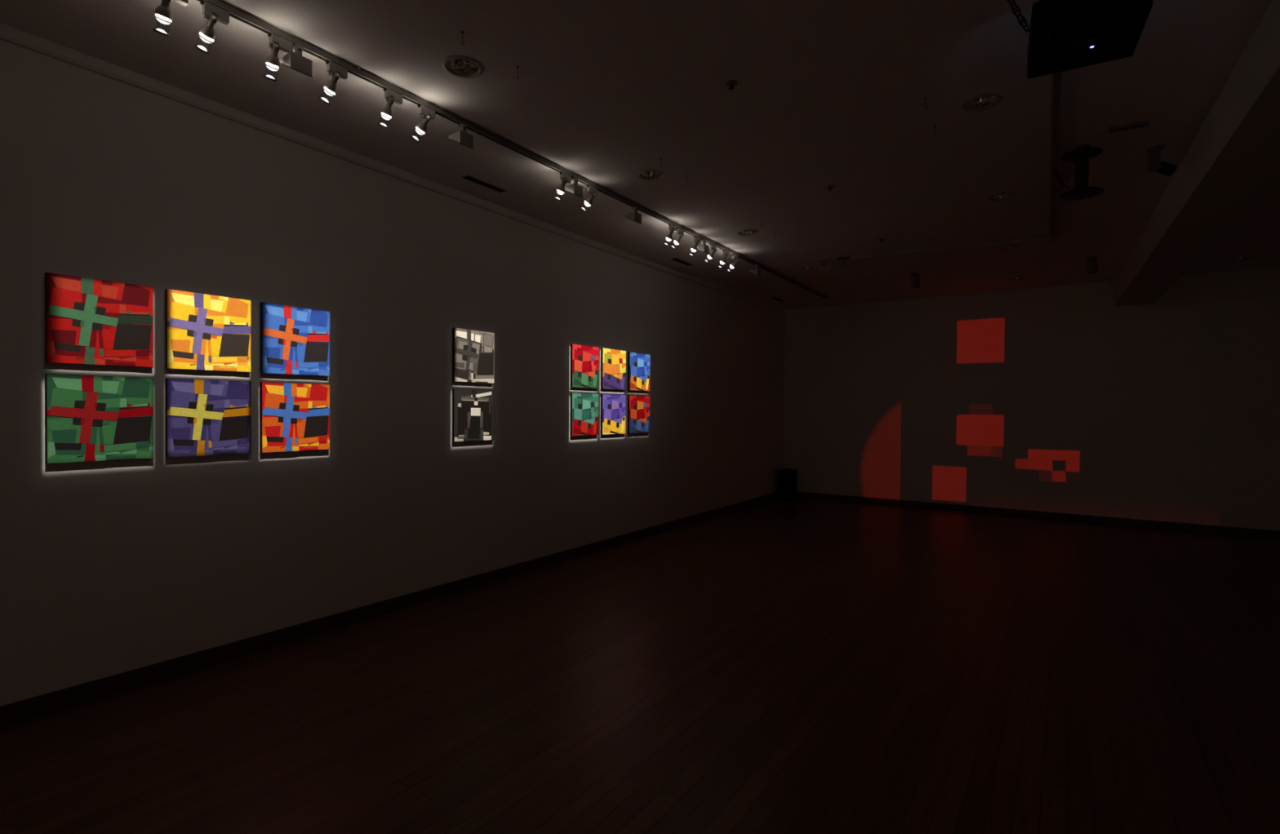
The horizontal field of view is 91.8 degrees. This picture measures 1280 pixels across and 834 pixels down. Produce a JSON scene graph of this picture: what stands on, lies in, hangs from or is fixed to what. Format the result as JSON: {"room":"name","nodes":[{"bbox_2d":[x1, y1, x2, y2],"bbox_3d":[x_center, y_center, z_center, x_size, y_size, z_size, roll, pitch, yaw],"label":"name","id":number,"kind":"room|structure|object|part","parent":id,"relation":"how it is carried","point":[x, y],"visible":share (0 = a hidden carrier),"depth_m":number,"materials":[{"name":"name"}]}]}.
{"room":"museum","nodes":[
{"label":"museum","id":0,"kind":"room"},
{"bbox_2d":[0,40,785,706],"bbox_3d":[-1.166,-0.313,5.902,0.150,3.580,13.520,1,1,34],"label":"wall","id":1,"kind":"structure","parent":0,"point":[108,568],"depth_m":4.20,"materials":[{"name":"paint"}]},
{"bbox_2d":[44,272,153,368],"bbox_3d":[-2.850,-0.500,3.288,0.024,0.450,0.440,1,1,34],"label":"abstract painting","id":2,"kind":"object","parent":1,"relation":"attached to","point":[89,321],"visible":1,"depth_m":3.26,"materials":[{"name":"paint"}]},
{"bbox_2d":[45,373,153,463],"bbox_3d":[-2.853,0.007,3.293,0.024,0.450,0.440,1,1,34],"label":"abstract painting","id":3,"kind":"object","parent":1,"relation":"attached to","point":[89,418],"visible":1,"depth_m":3.27,"materials":[{"name":"paint"}]},
{"bbox_3d":[-2.856,0.007,3.295,0.019,0.450,0.440,1,1,34],"label":"stretcher frame","id":4,"kind":"part","parent":3,"relation":"part of","materials":[{"name":"wood"}]},
{"bbox_2d":[165,288,251,372],"bbox_3d":[-2.565,-0.503,3.703,0.024,0.450,0.440,1,1,34],"label":"abstract painting","id":5,"kind":"object","parent":1,"relation":"attached to","point":[204,331],"visible":1,"depth_m":3.68,"materials":[{"name":"paint"}]},
{"bbox_2d":[165,378,251,457],"bbox_3d":[-2.568,0.004,3.709,0.024,0.450,0.440,1,1,34],"label":"abstract painting","id":6,"kind":"object","parent":1,"relation":"attached to","point":[204,417],"visible":1,"depth_m":3.69,"materials":[{"name":"paint"}]},
{"bbox_3d":[-2.571,0.004,3.710,0.019,0.450,0.440,1,1,34],"label":"stretcher frame","id":7,"kind":"part","parent":6,"relation":"part of","materials":[{"name":"wood"}]},
{"bbox_2d":[260,302,329,376],"bbox_3d":[-2.280,-0.506,4.119,0.024,0.450,0.440,1,1,34],"label":"abstract painting","id":8,"kind":"object","parent":1,"relation":"attached to","point":[295,340],"visible":1,"depth_m":4.10,"materials":[{"name":"paint"}]},
{"bbox_2d":[260,382,329,453],"bbox_3d":[-2.284,0.001,4.124,0.024,0.450,0.440,1,1,34],"label":"abstract painting","id":9,"kind":"object","parent":1,"relation":"attached to","point":[295,417],"visible":1,"depth_m":4.10,"materials":[{"name":"paint"}]},
{"bbox_3d":[-2.285,0.001,4.126,0.019,0.450,0.440,1,1,34],"label":"stretcher frame","id":10,"kind":"part","parent":9,"relation":"part of","materials":[{"name":"wood"}]},
{"bbox_2d":[0,492,777,728],"bbox_3d":[-1.109,1.427,5.875,0.014,0.100,13.220,1,1,34],"label":"baseboard","id":11,"kind":"structure","parent":1,"relation":"attached to","point":[37,706],"depth_m":4.07,"materials":[{"name":"black wood"}]},
{"bbox_2d":[0,22,786,314],"bbox_3d":[-1.088,-1.870,5.838,0.016,0.065,13.220,1,1,34],"label":"trim","id":12,"kind":"structure","parent":1,"relation":"attached to","point":[6,32],"depth_m":4.04,"materials":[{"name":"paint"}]},
{"bbox_2d":[452,388,493,442],"bbox_3d":[-1.435,-0.016,5.362,0.023,0.450,0.440,1,1,34],"label":"abstract painting","id":13,"kind":"object","parent":1,"relation":"attached to","point":[473,410],"visible":1,"depth_m":5.34,"materials":[{"name":"paint"}]},
{"bbox_3d":[-1.437,-0.016,5.363,0.019,0.450,0.440,1,1,34],"label":"stretcher frame","id":14,"kind":"part","parent":13,"relation":"part of","materials":[{"name":"wood"}]},
{"bbox_2d":[452,327,494,383],"bbox_3d":[-1.432,-0.523,5.356,0.023,0.450,0.440,1,1,34],"label":"abstract painting","id":15,"kind":"object","parent":1,"relation":"attached to","point":[473,351],"visible":1,"depth_m":5.33,"materials":[{"name":"paint"}]},
{"bbox_2d":[570,392,598,435],"bbox_3d":[-0.586,-0.029,6.600,0.023,0.450,0.440,1,1,34],"label":"abstract painting","id":16,"kind":"object","parent":1,"relation":"attached to","point":[584,406],"visible":1,"depth_m":6.57,"materials":[{"name":"paint"}]},
{"bbox_3d":[-0.588,-0.029,6.601,0.019,0.450,0.440,1,1,34],"label":"stretcher frame","id":17,"kind":"part","parent":16,"relation":"part of","materials":[{"name":"wood"}]},
{"bbox_2d":[570,343,599,388],"bbox_3d":[-0.583,-0.535,6.595,0.023,0.450,0.440,1,1,34],"label":"abstract painting","id":18,"kind":"object","parent":1,"relation":"attached to","point":[584,359],"visible":1,"depth_m":6.57,"materials":[{"name":"paint"}]},
{"bbox_3d":[-0.585,-0.535,6.596,0.019,0.450,0.440,1,1,34],"label":"stretcher frame","id":19,"kind":"part","parent":18,"relation":"part of","materials":[{"name":"fabric"}]},
{"bbox_2d":[600,347,626,390],"bbox_3d":[-0.294,-0.538,7.015,0.023,0.450,0.440,1,1,34],"label":"abstract painting","id":20,"kind":"object","parent":1,"relation":"attached to","point":[613,362],"visible":1,"depth_m":6.99,"materials":[{"name":"paint"}]},
{"bbox_2d":[600,394,626,435],"bbox_3d":[-0.297,-0.032,7.021,0.023,0.450,0.440,1,1,34],"label":"abstract painting","id":21,"kind":"object","parent":1,"relation":"attached to","point":[613,406],"visible":1,"depth_m":7.00,"materials":[{"name":"paint"}]},
{"bbox_3d":[-0.299,-0.032,7.022,0.019,0.450,0.440,1,1,34],"label":"stretcher frame","id":22,"kind":"part","parent":21,"relation":"part of","materials":[{"name":"wood"}]},
{"bbox_2d":[627,395,649,433],"bbox_3d":[-0.011,-0.034,7.438,0.023,0.450,0.440,1,1,34],"label":"abstract painting","id":23,"kind":"object","parent":1,"relation":"attached to","point":[638,406],"visible":1,"depth_m":7.41,"materials":[{"name":"paint"}]},
{"bbox_3d":[-0.013,-0.034,7.439,0.019,0.450,0.440,1,1,34],"label":"stretcher frame","id":24,"kind":"part","parent":23,"relation":"part of","materials":[{"name":"wood"}]},
{"bbox_2d":[627,351,650,391],"bbox_3d":[-0.008,-0.541,7.433,0.023,0.450,0.440,1,1,34],"label":"abstract painting","id":25,"kind":"object","parent":1,"relation":"attached to","point":[638,364],"visible":1,"depth_m":7.41,"materials":[{"name":"paint"}]},
{"bbox_3d":[-0.010,-0.541,7.434,0.019,0.450,0.440,1,1,34],"label":"stretcher frame","id":26,"kind":"part","parent":25,"relation":"part of","materials":[{"name":"wood"}]},
{"bbox_2d":[0,497,1279,833],"bbox_3d":[2.843,1.592,3.166,9.900,0.120,13.520,1,1,34],"label":"floor","id":27,"kind":"structure","parent":0,"point":[799,665],"depth_m":3.27,"materials":[{"name":"brown wood"}]},
{"bbox_2d":[777,468,796,500],"bbox_3d":[2.598,1.174,10.951,0.270,0.539,0.312,1,1,26],"label":"floor speaker","id":28,"kind":"object","parent":27,"relation":"on","point":[787,477],"visible":1,"depth_m":10.82,"materials":[{"name":"fabric"}]},
{"bbox_2d":[777,471,791,498],"bbox_3d":[2.531,1.184,10.817,0.240,0.460,0.012,1,1,26],"label":"grille","id":29,"kind":"object","parent":28,"relation":"attached to","point":[784,478],"depth_m":10.81,"materials":[{"name":"fabric"}]},
{"bbox_2d":[0,0,1279,310],"bbox_3d":[2.865,-1.938,3.127,9.900,0.180,13.520,1,1,34],"label":"ceiling","id":30,"kind":"structure","parent":0,"point":[826,92],"depth_m":3.80,"materials":[{"name":"paint"}]},
{"bbox_2d":[441,55,484,78],"bbox_3d":[-0.947,-1.920,3.316,0.216,0.108,0.216,1,1,34],"label":"recessed light","id":31,"kind":"object","parent":30,"relation":"in","point":[461,66],"visible":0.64,"depth_m":3.35,"materials":[{"name":"white metal"}]},
{"bbox_3d":[-0.972,-1.915,3.333,0.046,0.068,0.046,1,1,34],"label":"bulb","id":32,"kind":"part","parent":31,"relation":"part of","materials":[{"name":"white glass"}]},
{"bbox_3d":[-0.921,-1.915,3.298,0.046,0.068,0.046,1,1,34],"label":"bulb","id":33,"kind":"part","parent":31,"relation":"part of","materials":[{"name":"white glass"}]},
{"bbox_2d":[461,175,506,192],"bbox_3d":[-1.261,-1.892,5.041,0.080,0.004,0.410,1,1,34],"label":"ceiling vent","id":34,"kind":"object","parent":30,"relation":"in","point":[469,178],"visible":1,"depth_m":5.03,"materials":[{"name":"metal"}]},
{"bbox_2d":[196,0,828,299],"bbox_3d":[-0.133,-1.873,5.353,0.050,0.036,11.100,1,1,34],"label":"track","id":35,"kind":"object","parent":30,"relation":"attached to","point":[236,13],"visible":1,"depth_m":3.83,"materials":[{"name":"metal"}]},
{"bbox_2d":[152,0,188,36],"bbox_3d":[-2.018,-1.737,2.663,0.119,0.202,0.108,1,1,34],"label":"track spotlight","id":36,"kind":"object","parent":35,"relation":"hanging from","point":[165,13],"visible":1,"depth_m":2.63,"materials":[{"name":"white metal"}]},
{"bbox_3d":[-2.038,-1.695,2.650,0.044,0.029,0.050,1,1,34],"label":"lamp glass","id":37,"kind":"part","parent":36,"relation":"part of","materials":[{"name":"white glass"}]},
{"bbox_2d":[161,0,170,7],"bbox_3d":[-2.004,-1.766,2.623,0.050,0.058,0.028,1,1,38],"label":"socket","id":38,"kind":"object","parent":36,"relation":"attached to","point":[165,3],"depth_m":2.62,"materials":[{"name":"black plastic"}]},
{"bbox_2d":[194,0,229,53],"bbox_3d":[-1.930,-1.739,2.779,0.137,0.200,0.100,0,1,-6],"label":"track spotlight","id":39,"kind":"object","parent":35,"relation":"hanging from","point":[211,12],"visible":1,"depth_m":2.76,"materials":[{"name":"white metal"}]},
{"bbox_3d":[-1.911,-1.775,2.755,0.032,0.036,0.038,1,1,34],"label":"arm","id":40,"kind":"part","parent":39,"relation":"part of","materials":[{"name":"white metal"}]},
{"bbox_2d":[206,12,217,28],"bbox_3d":[-1.899,-1.761,2.755,0.055,0.060,0.031,1,1,34],"label":"socket","id":41,"kind":"object","parent":39,"relation":"attached to","point":[212,17],"depth_m":2.75,"materials":[{"name":"black plastic"}]},
{"bbox_2d":[263,32,293,81],"bbox_3d":[-1.768,-1.740,3.027,0.119,0.202,0.108,1,1,34],"label":"track spotlight","id":42,"kind":"object","parent":35,"relation":"hanging from","point":[277,42],"visible":0.99,"depth_m":2.99,"materials":[{"name":"white metal"}]},
{"bbox_3d":[-1.788,-1.697,3.014,0.044,0.030,0.050,1,1,34],"label":"lamp glass","id":43,"kind":"part","parent":42,"relation":"part of","materials":[{"name":"white glass"}]},
{"bbox_2d":[271,40,279,56],"bbox_3d":[-1.755,-1.771,2.985,0.050,0.063,0.031,1,1,34],"label":"socket","id":44,"kind":"object","parent":42,"relation":"attached to","point":[274,44],"depth_m":2.98,"materials":[{"name":"black plastic"}]},
{"bbox_2d":[279,43,312,77],"bbox_3d":[-1.709,-1.768,3.081,0.111,0.147,0.108,1,1,34],"label":"floodlight","id":45,"kind":"object","parent":35,"relation":"hanging from","point":[295,60],"visible":1,"depth_m":3.05,"materials":[{"name":"white metal"}]},
{"bbox_3d":[-1.710,-1.724,3.081,0.111,0.060,0.108,1,1,34],"label":"glass frame","id":46,"kind":"part","parent":45,"relation":"part of","materials":[{"name":"metal"}]},
{"bbox_3d":[-1.687,-1.805,3.065,0.020,0.060,0.028,1,1,34],"label":"stem","id":47,"kind":"part","parent":45,"relation":"part of","materials":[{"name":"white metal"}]},
{"bbox_2d":[319,60,347,104],"bbox_3d":[-1.612,-1.742,3.244,0.138,0.200,0.097,0,1,-7],"label":"track spotlight","id":48,"kind":"object","parent":35,"relation":"hanging from","point":[330,87],"visible":1,"depth_m":3.22,"materials":[{"name":"white metal"}]},
{"bbox_2d":[330,71,340,84],"bbox_3d":[-1.579,-1.764,3.222,0.055,0.060,0.033,1,1,34],"label":"socket","id":49,"kind":"object","parent":48,"relation":"attached to","point":[335,79],"depth_m":3.21,"materials":[{"name":"black plastic"}]},
{"bbox_2d":[377,88,402,128],"bbox_3d":[-1.422,-1.744,3.531,0.119,0.202,0.108,1,1,34],"label":"track spotlight","id":50,"kind":"object","parent":35,"relation":"hanging from","point":[391,96],"visible":1,"depth_m":3.49,"materials":[{"name":"white metal"}]},
{"bbox_2d":[386,95,394,107],"bbox_3d":[-1.407,-1.775,3.493,0.051,0.063,0.029,1,1,34],"label":"socket","id":51,"kind":"object","parent":50,"relation":"attached to","point":[390,99],"depth_m":3.48,"materials":[{"name":"black plastic"}]},
{"bbox_2d":[410,104,435,142],"bbox_3d":[-1.300,-1.745,3.700,0.139,0.200,0.095,0,1,-7],"label":"track spotlight","id":52,"kind":"object","parent":35,"relation":"hanging from","point":[426,113],"visible":1,"depth_m":3.68,"materials":[{"name":"white metal"}]},
{"bbox_2d":[422,113,431,124],"bbox_3d":[-1.266,-1.767,3.679,0.055,0.060,0.034,1,1,34],"label":"socket","id":53,"kind":"object","parent":52,"relation":"attached to","point":[426,117],"depth_m":3.67,"materials":[{"name":"black plastic"}]},
{"bbox_2d":[448,123,473,149],"bbox_3d":[-1.132,-1.774,3.923,0.111,0.147,0.108,1,1,34],"label":"floodlight","id":54,"kind":"object","parent":35,"relation":"hanging from","point":[460,136],"visible":1,"depth_m":3.89,"materials":[{"name":"white metal"}]},
{"bbox_3d":[-1.132,-1.730,3.923,0.111,0.060,0.108,1,1,34],"label":"glass frame","id":55,"kind":"part","parent":54,"relation":"part of","materials":[{"name":"metal"}]},
{"bbox_3d":[-1.110,-1.811,3.907,0.020,0.060,0.028,1,1,34],"label":"stem","id":56,"kind":"part","parent":54,"relation":"part of","materials":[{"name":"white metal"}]},
{"bbox_2d":[554,172,571,200],"bbox_3d":[-0.591,-1.752,4.744,0.120,0.202,0.108,1,1,34],"label":"track spotlight","id":57,"kind":"object","parent":35,"relation":"hanging from","point":[565,178],"visible":1,"depth_m":4.70,"materials":[{"name":"white metal"}]},
{"bbox_2d":[561,177,567,186],"bbox_3d":[-0.576,-1.783,4.704,0.051,0.063,0.029,1,1,34],"label":"socket","id":58,"kind":"object","parent":57,"relation":"attached to","point":[564,180],"depth_m":4.69,"materials":[{"name":"black plastic"}]},
{"bbox_2d":[564,177,582,197],"bbox_3d":[-0.518,-1.780,4.817,0.111,0.147,0.108,1,1,34],"label":"floodlight","id":59,"kind":"object","parent":35,"relation":"hanging from","point":[574,188],"visible":1,"depth_m":4.78,"materials":[{"name":"white metal"}]},
{"bbox_3d":[-0.496,-1.817,4.802,0.020,0.060,0.028,1,1,34],"label":"stem","id":60,"kind":"part","parent":59,"relation":"part of","materials":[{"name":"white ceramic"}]},
{"bbox_2d":[580,185,597,212],"bbox_3d":[-0.412,-1.754,4.994,0.140,0.200,0.094,0,1,-8],"label":"track spotlight","id":61,"kind":"object","parent":35,"relation":"hanging from","point":[592,190],"visible":1,"depth_m":4.97,"materials":[{"name":"white metal"}]},
{"bbox_2d":[590,191,596,199],"bbox_3d":[-0.376,-1.775,4.977,0.055,0.060,0.036,1,1,34],"label":"socket","id":62,"kind":"object","parent":61,"relation":"attached to","point":[593,193],"depth_m":4.97,"materials":[{"name":"black plastic"}]},
{"bbox_2d":[624,206,641,223],"bbox_3d":[-0.060,-1.784,5.485,0.111,0.147,0.108,1,1,34],"label":"floodlight","id":63,"kind":"object","parent":35,"relation":"hanging from","point":[635,216],"visible":1,"depth_m":5.45,"materials":[{"name":"white metal"}]},
{"bbox_2d":[662,223,676,246],"bbox_3d":[0.292,-1.761,6.032,0.120,0.202,0.108,1,1,34],"label":"track spotlight","id":64,"kind":"object","parent":35,"relation":"hanging from","point":[672,228],"visible":1,"depth_m":5.99,"materials":[{"name":"white metal"}]},
{"bbox_2d":[670,227,684,249],"bbox_3d":[0.371,-1.762,6.135,0.138,0.200,0.097,0,1,-7],"label":"track spotlight","id":65,"kind":"object","parent":35,"relation":"hanging from","point":[680,232],"visible":1,"depth_m":6.11,"materials":[{"name":"white metal"}]},
{"bbox_2d":[688,235,700,256],"bbox_3d":[0.569,-1.764,6.435,0.120,0.202,0.108,1,1,34],"label":"track spotlight","id":66,"kind":"object","parent":35,"relation":"hanging from","point":[696,239],"visible":1,"depth_m":6.39,"materials":[{"name":"white metal"}]},
{"bbox_2d":[697,239,708,253],"bbox_3d":[0.652,-1.792,6.524,0.111,0.147,0.108,1,1,34],"label":"floodlight","id":67,"kind":"object","parent":35,"relation":"hanging from","point":[703,247],"visible":0.98,"depth_m":6.48,"materials":[{"name":"white metal"}]},
{"bbox_2d":[703,243,716,262],"bbox_3d":[0.764,-1.767,6.708,0.141,0.200,0.093,0,1,-9],"label":"track spotlight","id":68,"kind":"object","parent":35,"relation":"hanging from","point":[713,246],"visible":1,"depth_m":6.68,"materials":[{"name":"white metal"}]},
{"bbox_2d":[717,249,728,268],"bbox_3d":[0.939,-1.768,6.975,0.120,0.202,0.109,1,1,34],"label":"track spotlight","id":69,"kind":"object","parent":35,"relation":"hanging from","point":[726,253],"visible":1,"depth_m":6.93,"materials":[{"name":"white metal"}]},
{"bbox_2d":[726,253,738,272],"bbox_3d":[1.071,-1.770,7.156,0.141,0.200,0.092,0,1,-10],"label":"track spotlight","id":70,"kind":"object","parent":35,"relation":"hanging from","point":[735,257],"visible":1,"depth_m":7.13,"materials":[{"name":"white metal"}]},
{"bbox_2d":[749,264,760,276],"bbox_3d":[1.416,-1.800,7.638,0.111,0.147,0.108,1,1,34],"label":"floodlight","id":71,"kind":"object","parent":35,"relation":"hanging from","point":[757,272],"visible":1,"depth_m":7.60,"materials":[{"name":"white metal"}]},
{"bbox_2d":[636,168,664,180],"bbox_3d":[0.083,-1.931,4.816,0.216,0.108,0.216,1,1,45],"label":"recessed light","id":72,"kind":"object","parent":30,"relation":"in","point":[649,174],"visible":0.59,"depth_m":4.86,"materials":[{"name":"silver metal"}]},
{"bbox_2d":[671,257,693,266],"bbox_3d":[0.517,-1.911,7.635,0.080,0.004,0.420,1,1,34],"label":"ceiling vent","id":73,"kind":"object","parent":30,"relation":"in","point":[677,260],"visible":1,"depth_m":7.62,"materials":[{"name":"metal"}]},
{"bbox_2d":[725,80,737,89],"bbox_3d":[0.511,-1.853,3.464,0.068,0.032,0.068,1,1,34],"label":"sprinkler","id":74,"kind":"object","parent":30,"relation":"attached to","point":[731,83],"visible":1,"depth_m":3.46,"materials":[{"name":"metal"}]},
{"bbox_2d":[736,229,757,235],"bbox_3d":[1.099,-1.942,6.351,0.216,0.108,0.216,0,1,-36],"label":"recessed light","id":75,"kind":"object","parent":30,"relation":"in","point":[743,232],"visible":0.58,"depth_m":6.40,"materials":[{"name":"silver metal"}]},
{"bbox_2d":[771,297,783,301],"bbox_3d":[2.254,-1.928,10.167,0.080,0.004,0.380,1,1,34],"label":"ceiling vent","id":76,"kind":"object","parent":30,"relation":"in","point":[774,298],"visible":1,"depth_m":10.14,"materials":[{"name":"metal"}]},
{"bbox_2d":[797,266,814,271],"bbox_3d":[2.129,-1.953,7.960,0.216,0.108,0.216,1,1,26],"label":"recessed light","id":77,"kind":"object","parent":30,"relation":"in","point":[802,268],"visible":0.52,"depth_m":8.01,"materials":[{"name":"silver metal"}]},
{"bbox_2d":[817,259,831,269],"bbox_3d":[2.238,-1.848,7.510,0.150,0.105,0.040,1,1,27],"label":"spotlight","id":78,"kind":"object","parent":30,"relation":"attached to","point":[823,260],"visible":1,"depth_m":7.49,"materials":[{"name":"metal"}]},
{"bbox_3d":[2.238,-1.895,7.510,0.150,0.012,0.040,1,1,27],"label":"plate","id":79,"kind":"part","parent":78,"relation":"part of","materials":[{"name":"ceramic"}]},
{"bbox_2d":[826,185,834,191],"bbox_3d":[1.549,-1.864,5.053,0.068,0.032,0.068,1,1,34],"label":"sprinkler","id":80,"kind":"object","parent":30,"relation":"attached to","point":[829,187],"visible":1,"depth_m":5.04,"materials":[{"name":"metal"}]},
{"bbox_2d":[837,257,849,266],"bbox_3d":[2.424,-1.852,7.388,0.135,0.098,0.044,1,1,27],"label":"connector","id":81,"kind":"object","parent":30,"relation":"attached to","point":[844,259],"visible":1,"depth_m":7.37,"materials":[{"name":"metal"}]},
{"bbox_3d":[2.425,-1.893,7.388,0.135,0.017,0.044,1,1,27],"label":"plate","id":82,"kind":"part","parent":81,"relation":"part of","materials":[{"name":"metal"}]},
{"bbox_2d":[839,290,853,293],"bbox_3d":[3.162,-1.964,9.483,0.216,0.108,0.216,0,1,-31],"label":"recessed light","id":83,"kind":"object","parent":30,"relation":"in","point":[842,291],"visible":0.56,"depth_m":9.52,"materials":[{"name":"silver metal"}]},
{"bbox_2d":[910,272,919,288],"bbox_3d":[3.648,-1.808,8.219,0.124,0.185,0.113,1,1,34],"label":"spotlight","id":84,"kind":"object","parent":30,"relation":"in","point":[915,281],"visible":1,"depth_m":8.18,"materials":[{"name":"metal"}]},
{"bbox_2d":[851,236,1052,259],"bbox_3d":[3.395,-1.872,6.899,2.000,0.030,0.035,1,1,27],"label":"track","id":85,"kind":"object","parent":30,"relation":"attached to","point":[1044,238],"visible":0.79,"depth_m":6.85,"materials":[{"name":"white metal"}]},
{"bbox_2d":[961,93,1003,111],"bbox_3d":[2.017,-1.906,3.660,0.216,0.108,0.216,1,1,32],"label":"recessed light","id":86,"kind":"object","parent":30,"relation":"in","point":[980,102],"visible":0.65,"depth_m":3.69,"materials":[{"name":"silver metal"}]},
{"bbox_3d":[1.991,-1.901,3.676,0.046,0.068,0.046,1,1,32],"label":"bulb","id":87,"kind":"part","parent":86,"relation":"part of","materials":[{"name":"white glass"}]},
{"bbox_3d":[2.044,-1.901,3.643,0.046,0.068,0.046,1,1,32],"label":"bulb","id":88,"kind":"part","parent":86,"relation":"part of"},
{"bbox_2d":[986,191,1016,200],"bbox_3d":[3.059,-1.917,5.249,0.216,0.108,0.216,1,1,42],"label":"recessed light","id":89,"kind":"object","parent":30,"relation":"in","point":[1003,195],"visible":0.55,"depth_m":5.29,"materials":[{"name":"silver metal"}]},
{"bbox_2d":[1000,244,1022,250],"bbox_3d":[4.115,-1.929,6.877,0.216,0.108,0.216,0,1,-30],"label":"recessed light","id":90,"kind":"object","parent":30,"relation":"in","point":[1011,246],"visible":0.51,"depth_m":6.92,"materials":[{"name":"silver metal"}]},
{"bbox_2d":[1006,0,1029,32],"bbox_3d":[1.316,-1.633,2.242,0.263,0.427,0.028,0,1,-21],"label":"chain","id":91,"kind":"object","parent":30,"relation":"hanging from","point":[1016,6],"visible":1,"depth_m":2.27,"materials":[{"name":"metal"}]},
{"bbox_2d":[1008,276,1026,279],"bbox_3d":[5.151,-1.940,8.459,0.216,0.108,0.216,1,1,34],"label":"recessed light","id":92,"kind":"object","parent":30,"relation":"in","point":[1015,277],"visible":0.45,"depth_m":8.49,"materials":[{"name":"silver metal"}]},
{"bbox_2d":[1049,71,1061,239],"bbox_3d":[3.055,-1.848,4.576,0.036,0.030,4.430,1,1,33],"label":"track","id":93,"kind":"object","parent":30,"relation":"attached to","point":[1057,76],"visible":0.72,"depth_m":4.12,"materials":[{"name":"metal"}]},
{"bbox_2d":[1050,144,1104,200],"bbox_3d":[3.039,-1.696,4.270,0.256,0.332,0.256,0,1,-17],"label":"projector mount","id":94,"kind":"object","parent":30,"relation":"attached to","point":[1081,155],"visible":1,"depth_m":4.24,"materials":[{"name":"metal"}]},
{"bbox_3d":[3.040,-1.799,4.269,0.230,0.030,0.230,1,1,34],"label":"plate","id":95,"kind":"part","parent":94,"relation":"part of","materials":[{"name":"black plastic"}]},
{"bbox_3d":[3.038,-1.547,4.271,0.256,0.034,0.256,1,1,34],"label":"plate","id":96,"kind":"part","parent":94,"relation":"part of","materials":[{"name":"metal"}]},
{"bbox_2d":[1026,0,1152,78],"bbox_3d":[1.638,-1.601,2.285,0.340,0.486,0.350,1,1,29],"label":"projector","id":97,"kind":"object","parent":30,"relation":"hanging from","point":[1064,35],"visible":1,"depth_m":2.21,"materials":[{"name":"black plastic"}]},
{"bbox_3d":[1.628,-1.365,2.284,0.094,0.005,0.105,1,1,29],"label":"connector panel","id":98,"kind":"part","parent":97,"relation":"part of","materials":[{"name":"black plastic"}]},
{"bbox_2d":[1085,256,1098,274],"bbox_3d":[5.328,-1.787,7.309,0.124,0.185,0.113,1,1,34],"label":"spotlight","id":99,"kind":"object","parent":30,"relation":"in","point":[1091,264],"visible":1,"depth_m":7.27,"materials":[{"name":"metal"}]},
{"bbox_2d":[1108,120,1149,133],"bbox_3d":[3.107,-1.845,3.942,0.200,0.022,0.050,1,1,28],"label":"ceiling vent","id":100,"kind":"object","parent":30,"relation":"attached to","point":[1142,124],"visible":1,"depth_m":3.93,"materials":[{"name":"metal"}]},
{"bbox_2d":[1146,145,1177,176],"bbox_3d":[3.597,-1.760,4.279,0.182,0.192,0.099,0,1,0],"label":"ceiling camera","id":101,"kind":"object","parent":30,"relation":"attached to","point":[1154,163],"visible":1,"depth_m":4.26,"materials":[{"name":"plastic"}]},
{"bbox_2d":[1115,0,1279,306],"bbox_3d":[3.162,-1.669,2.925,0.425,0.350,13.236,1,1,33],"label":"ceiling beam","id":102,"kind":"structure","parent":30,"relation":"attached to","point":[1232,162],"depth_m":4.00,"materials":[{"name":"paint"}]},
{"bbox_2d":[783,266,1279,531],"bbox_3d":[6.635,-0.296,8.659,9.600,3.580,0.150,1,1,34],"label":"wall","id":103,"kind":"structure","parent":0,"point":[1167,409],"depth_m":8.97,"materials":[{"name":"paint"}]},
{"bbox_2d":[915,501,924,504],"bbox_3d":[4.511,1.378,10.011,0.140,0.040,0.014,1,1,34],"label":"power outlet","id":104,"kind":"object","parent":103,"relation":"attached to","point":[916,502],"visible":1,"depth_m":10.01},
{"bbox_2d":[785,281,1109,317],"bbox_3d":[4.590,-1.851,9.949,4.700,0.125,0.016,1,1,34],"label":"trim","id":105,"kind":"structure","parent":103,"relation":"attached to","point":[1103,286],"depth_m":9.68,"materials":[{"name":"paint"}]},
{"bbox_2d":[796,491,1279,539],"bbox_3d":[6.584,1.444,8.606,9.586,0.100,0.014,1,1,34],"label":"baseboard","id":106,"kind":"structure","parent":103,"relation":"attached to","point":[1037,514],"depth_m":8.96,"materials":[{"name":"black wood"}]}
]}

